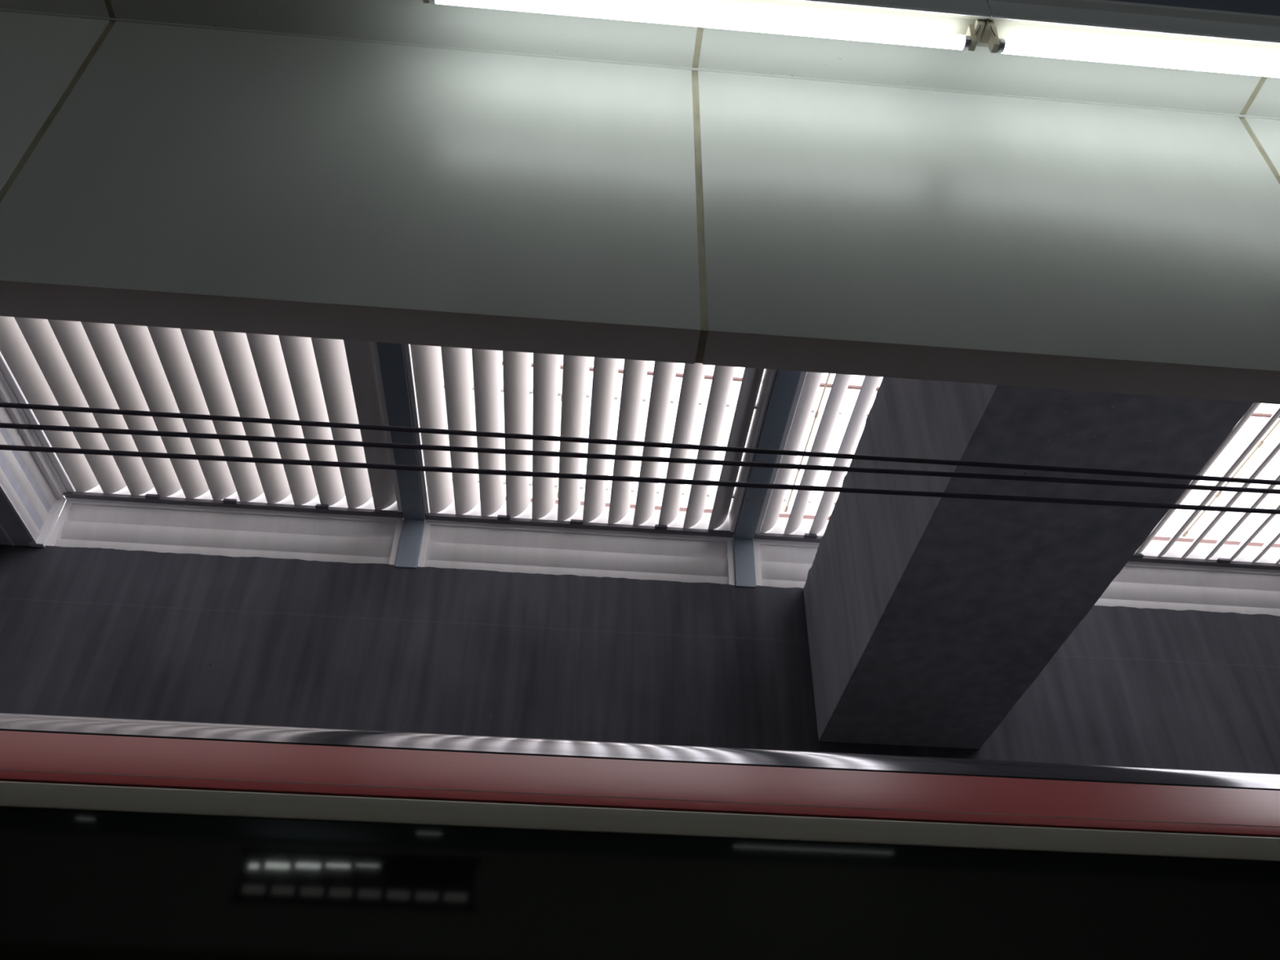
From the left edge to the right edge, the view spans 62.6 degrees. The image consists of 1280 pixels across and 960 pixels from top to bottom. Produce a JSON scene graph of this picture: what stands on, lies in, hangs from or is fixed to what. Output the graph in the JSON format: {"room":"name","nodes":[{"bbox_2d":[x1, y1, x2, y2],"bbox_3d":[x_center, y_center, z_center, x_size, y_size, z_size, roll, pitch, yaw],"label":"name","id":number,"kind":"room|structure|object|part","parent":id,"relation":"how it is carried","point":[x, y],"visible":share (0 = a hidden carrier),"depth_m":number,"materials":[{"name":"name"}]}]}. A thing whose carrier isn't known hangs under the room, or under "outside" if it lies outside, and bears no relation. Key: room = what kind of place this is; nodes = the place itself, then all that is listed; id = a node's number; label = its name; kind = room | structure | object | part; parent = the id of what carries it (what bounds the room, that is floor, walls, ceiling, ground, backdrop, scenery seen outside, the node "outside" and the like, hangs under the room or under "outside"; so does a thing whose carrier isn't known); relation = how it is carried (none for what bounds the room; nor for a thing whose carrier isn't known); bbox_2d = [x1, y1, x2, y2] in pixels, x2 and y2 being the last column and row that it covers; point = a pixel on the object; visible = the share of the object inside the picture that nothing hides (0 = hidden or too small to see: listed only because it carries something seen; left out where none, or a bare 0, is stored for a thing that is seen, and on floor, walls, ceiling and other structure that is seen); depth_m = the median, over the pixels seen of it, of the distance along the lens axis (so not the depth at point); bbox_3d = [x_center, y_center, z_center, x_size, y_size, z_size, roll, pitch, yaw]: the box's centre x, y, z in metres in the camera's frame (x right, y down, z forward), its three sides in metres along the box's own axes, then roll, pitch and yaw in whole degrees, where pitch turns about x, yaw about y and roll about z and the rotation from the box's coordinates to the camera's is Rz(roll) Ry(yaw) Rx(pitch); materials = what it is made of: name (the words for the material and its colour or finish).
{"room":"metro station","nodes":[
{"label":"metro station","id":0,"kind":"room"},
{"bbox_2d":[0,419,58,546],"bbox_3d":[-7.357,-1.464,6.235,5.880,0.695,5.485,4,-39,-3],"label":"ceiling track","id":1,"kind":"object","parent":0,"point":[9,520],"depth_m":7.87,"materials":[{"name":"white metal"}]},
{"bbox_2d":[0,380,66,547],"bbox_3d":[-4.482,-1.255,6.308,0.243,0.540,5.375,4,-39,-3],"label":"louver","id":2,"kind":"object","parent":1,"relation":"attached to","point":[35,461],"visible":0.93,"depth_m":7.90,"materials":[{"name":"white metal"}]},
{"bbox_2d":[0,544,1279,773],"bbox_3d":[0.906,3.734,6.300,23.000,7.180,0.300,4,-39,-3],"label":"wall","id":3,"kind":"structure","parent":0,"point":[85,632],"depth_m":7.87,"materials":[{"name":"concrete"}]},
{"bbox_2d":[46,500,403,564],"bbox_3d":[-3.254,0.513,8.360,2.657,0.545,0.186,4,-39,-3],"label":"sill","id":4,"kind":"structure","parent":3,"relation":"attached to","point":[82,524],"depth_m":8.35,"materials":[{"name":"white"}]},
{"bbox_2d":[377,342,425,568],"bbox_3d":[-1.617,-1.218,6.505,0.170,0.800,5.245,4,-39,-3],"label":"steel frame","id":5,"kind":"object","parent":3,"relation":"attached to","point":[392,357],"visible":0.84,"depth_m":7.87,"materials":[{"name":"grey metal"}]},
{"bbox_3d":[-1.836,0.523,8.412,0.170,0.465,0.072,4,-39,-3],"label":"post","id":6,"kind":"part","parent":5,"relation":"part of","materials":[{"name":"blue metal"}]},
{"bbox_2d":[417,521,735,585],"bbox_3d":[-0.500,0.685,8.520,2.519,0.545,0.186,4,-39,-3],"label":"sill","id":7,"kind":"structure","parent":3,"relation":"attached to","point":[530,550],"depth_m":8.52,"materials":[{"name":"white"}]},
{"bbox_2d":[733,369,801,587],"bbox_3d":[1.066,-1.051,6.660,0.165,0.800,5.245,4,-39,-3],"label":"steel frame","id":8,"kind":"object","parent":3,"relation":"attached to","point":[785,383],"visible":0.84,"depth_m":8.03,"materials":[{"name":"grey metal"}]},
{"bbox_3d":[0.846,0.690,8.568,0.165,0.465,0.072,4,-39,-3],"label":"post","id":9,"kind":"part","parent":8,"relation":"part of","materials":[{"name":"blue metal"}]},
{"bbox_2d":[753,541,818,587],"bbox_3d":[2.214,0.855,8.678,2.586,0.545,0.186,4,-39,-3],"label":"sill","id":10,"kind":"structure","parent":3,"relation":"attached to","point":[780,565],"depth_m":8.61,"materials":[{"name":"white"}]},
{"bbox_2d":[1093,563,1279,616],"bbox_3d":[6.170,1.102,8.908,5.335,0.545,0.186,4,-39,-3],"label":"sill","id":11,"kind":"structure","parent":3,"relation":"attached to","point":[1136,585],"depth_m":8.80,"materials":[{"name":"white paint"}]},
{"bbox_3d":[6.176,1.029,8.883,5.335,0.462,0.056,4,-39,-3],"label":"frame","id":12,"kind":"part","parent":11,"relation":"part of","materials":[{"name":"white metal"}]},
{"bbox_2d":[803,377,1253,749],"bbox_3d":[2.115,-0.203,6.057,1.204,1.328,5.185,4,-39,-3],"label":"ceiling beam","id":13,"kind":"structure","parent":0,"point":[929,619],"depth_m":5.98,"materials":[{"name":"concrete"}]},
{"bbox_2d":[1108,0,1279,16],"bbox_3d":[1.667,-3.324,0.783,23.000,0.250,5.999,4,-39,-3],"label":"ceiling","id":14,"kind":"structure","parent":0,"point":[1271,7],"depth_m":3.02,"materials":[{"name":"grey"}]},
{"bbox_2d":[422,0,991,51],"bbox_3d":[0.179,-1.349,2.932,1.582,0.178,0.142,4,-39,-3],"label":"fluorescent light","id":15,"kind":"object","parent":14,"relation":"attached to","point":[956,24],"visible":1,"depth_m":2.92,"materials":[{"name":"white"}]},
{"bbox_2d":[976,0,1279,77],"bbox_3d":[1.759,-1.251,3.024,1.584,0.178,0.142,4,-39,-3],"label":"fluorescent light","id":16,"kind":"object","parent":14,"relation":"attached to","point":[1105,31],"visible":0.97,"depth_m":2.97,"materials":[{"name":"white"}]},
{"bbox_3d":[1.402,-1.342,3.218,23.000,0.200,0.300,4,-39,-3],"label":"ceiling","id":17,"kind":"structure","parent":0,"visible":0},
{"bbox_2d":[0,0,109,17],"bbox_3d":[-2.400,-1.512,2.942,1.708,0.025,0.299,4,-39,-3],"label":"ceiling panel","id":18,"kind":"object","parent":17,"relation":"attached to","point":[96,8],"visible":1,"depth_m":3.07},
{"bbox_2d":[110,0,697,67],"bbox_3d":[-0.680,-1.404,3.042,1.708,0.025,0.299,4,-39,-3],"label":"ceiling panel","id":19,"kind":"object","parent":17,"relation":"attached to","point":[402,21],"visible":0.91,"depth_m":3.10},
{"bbox_2d":[0,8,1279,120],"bbox_3d":[0.167,-1.248,3.198,6.904,0.004,0.006,4,-39,-3],"label":"trim","id":20,"kind":"structure","parent":17,"relation":"attached to","point":[1,10],"depth_m":3.18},
{"bbox_2d":[697,27,1261,114],"bbox_3d":[1.040,-1.297,3.142,1.708,0.025,0.299,4,-39,-3],"label":"ceiling panel","id":21,"kind":"object","parent":17,"relation":"attached to","point":[979,70],"visible":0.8,"depth_m":3.19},
{"bbox_2d":[1244,76,1279,118],"bbox_3d":[2.759,-1.190,3.242,1.708,0.025,0.299,4,-39,-3],"label":"ceiling panel","id":22,"kind":"object","parent":17,"relation":"attached to","point":[1266,103],"visible":0.82,"depth_m":3.26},
{"bbox_3d":[1.082,5.008,1.906,23.000,0.300,5.580,4,-39,-3],"label":"floor track","id":23,"kind":"object","parent":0,"visible":0},
{"bbox_3d":[1.238,3.700,0.624,22.980,0.140,0.140,4,-39,-3],"label":"trim rail","id":24,"kind":"object","parent":23,"relation":"on","visible":0},
{"bbox_2d":[0,712,1279,959],"bbox_3d":[1.203,2.640,2.364,21.800,3.690,2.776,4,-39,-3],"label":"train","id":25,"kind":"object","parent":24,"relation":"on","point":[121,838],"visible":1,"depth_m":2.00,"materials":[{"name":"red metal"}]},
{"bbox_3d":[1.334,0.759,2.135,21.800,0.046,0.056,4,-39,-3],"label":"panel","id":26,"kind":"part","parent":25,"relation":"part of","materials":[{"name":"beige paint"}]},
{"bbox_3d":[1.401,-2.228,4.194,23.000,2.742,0.115,4,-39,-3],"label":"wall","id":27,"kind":"structure","parent":0,"visible":0},
{"bbox_2d":[0,315,403,519],"bbox_3d":[-3.028,-1.485,6.546,2.660,0.306,5.215,4,-39,-3],"label":"louver","id":28,"kind":"object","parent":27,"relation":"attached to","point":[43,362],"visible":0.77,"depth_m":7.65,"materials":[{"name":"white metal"}]},
{"bbox_2d":[0,21,700,364],"bbox_3d":[-0.705,-0.830,2.847,1.708,1.176,0.115,4,-39,-3],"label":"panel","id":29,"kind":"object","parent":27,"relation":"attached to","point":[188,178],"visible":0.99,"depth_m":2.68,"materials":[{"name":"metal"}]},
{"bbox_2d":[403,343,777,539],"bbox_3d":[-0.270,-1.313,6.707,2.516,0.306,5.215,4,-39,-3],"label":"louver","id":30,"kind":"object","parent":27,"relation":"attached to","point":[451,388],"visible":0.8,"depth_m":7.83,"materials":[{"name":"white metal"}]},
{"bbox_3d":[-0.462,-1.430,6.754,0.028,0.028,5.075,4,-39,-3],"label":"operating rod","id":31,"kind":"part","parent":30,"relation":"part of","materials":[{"name":"white metal"}]},
{"bbox_2d":[691,26,708,363],"bbox_3d":[0.168,-0.871,2.780,0.018,1.171,0.412,4,-39,-3],"label":"trim","id":32,"kind":"structure","parent":27,"relation":"attached to","point":[700,210],"depth_m":2.78,"materials":[{"name":"beige metal"}]},
{"bbox_2d":[752,371,879,544],"bbox_3d":[2.445,-1.144,6.864,2.585,0.306,5.215,4,-39,-3],"label":"louver","id":33,"kind":"object","parent":27,"relation":"attached to","point":[795,527],"visible":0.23,"depth_m":7.96,"materials":[{"name":"white metal"}]},
{"bbox_3d":[2.445,-1.124,6.849,2.585,0.256,5.215,4,-39,-3],"label":"frame","id":34,"kind":"part","parent":33,"relation":"part of","materials":[{"name":"white metal"}]},
{"bbox_3d":[1.433,-1.312,6.864,0.028,0.028,5.075,4,-39,-3],"label":"operating rod","id":35,"kind":"part","parent":33,"relation":"part of","materials":[{"name":"white metal"}]},
{"bbox_2d":[697,71,1279,404],"bbox_3d":[1.015,-0.723,2.947,1.708,1.176,0.115,4,-39,-3],"label":"panel","id":36,"kind":"object","parent":27,"relation":"attached to","point":[855,229],"visible":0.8,"depth_m":2.79,"materials":[{"name":"metal"}]},
{"bbox_2d":[1126,402,1279,572],"bbox_3d":[5.063,-0.980,7.017,2.660,0.306,5.215,4,-39,-3],"label":"louver","id":37,"kind":"object","parent":27,"relation":"attached to","point":[1222,553],"visible":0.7,"depth_m":8.84,"materials":[{"name":"white metal"}]},
{"bbox_3d":[5.063,-0.961,7.001,2.660,0.256,5.215,4,-39,-3],"label":"frame","id":38,"kind":"part","parent":37,"relation":"part of","materials":[{"name":"white metal"}]},
{"bbox_3d":[4.877,-1.096,7.064,0.028,0.028,5.075,4,-39,-3],"label":"operating rod","id":39,"kind":"part","parent":37,"relation":"part of","materials":[{"name":"white metal"}]},
{"bbox_2d":[1238,76,1279,184],"bbox_3d":[1.888,-0.763,2.880,0.018,1.171,0.412,4,-39,-3],"label":"trim","id":40,"kind":"structure","parent":27,"relation":"attached to","point":[1263,79],"depth_m":3.23,"materials":[{"name":"beige metal"}]},
{"bbox_3d":[-10.149,-1.098,1.389,0.200,8.300,12.100,4,-39,-3],"label":"wall","id":41,"kind":"structure","parent":0,"visible":0},
{"bbox_2d":[0,444,1279,514],"bbox_3d":[1.242,0.091,4.432,22.980,0.174,0.020,4,-39,-3],"label":"overhead wire","id":42,"kind":"object","parent":41,"relation":"attached to","point":[8,447],"visible":1,"depth_m":4.36,"materials":[{"name":"grey"}]},
{"bbox_2d":[0,422,1279,493],"bbox_3d":[1.244,0.002,4.503,22.980,0.174,0.020,4,-39,-3],"label":"overhead wire","id":43,"kind":"object","parent":41,"relation":"attached to","point":[6,425],"visible":1,"depth_m":4.43,"materials":[{"name":"grey metal"}]},
{"bbox_2d":[0,402,1279,484],"bbox_3d":[1.245,-0.073,4.563,22.980,0.066,0.020,4,-39,-3],"label":"overhead wire","id":44,"kind":"object","parent":41,"relation":"attached to","point":[10,405],"visible":1,"depth_m":4.48,"materials":[{"name":"grey metal"}]},
{"bbox_3d":[1.377,-0.700,2.968,23.000,1.176,0.115,4,-39,-3],"label":"wall","id":45,"kind":"structure","parent":0,"visible":0},
{"bbox_2d":[0,11,110,191],"bbox_3d":[-2.425,-0.937,2.747,1.708,1.176,0.115,4,-39,-3],"label":"panel","id":46,"kind":"object","parent":45,"relation":"attached to","point":[41,55],"visible":0.44,"depth_m":2.92,"materials":[{"name":"metal"}]},
{"bbox_2d":[0,0,115,202],"bbox_3d":[-1.552,-0.978,2.680,0.018,1.171,0.412,4,-39,-3],"label":"trim","id":47,"kind":"structure","parent":45,"relation":"attached to","point":[43,129],"depth_m":2.82,"materials":[{"name":"beige metal"}]},
{"bbox_2d":[1244,117,1279,176],"bbox_3d":[2.735,-0.615,3.047,1.708,1.176,0.115,4,-39,-3],"label":"panel","id":48,"kind":"object","parent":45,"relation":"attached to","point":[1267,132],"visible":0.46,"depth_m":3.24,"materials":[{"name":"metal"}]}
]}

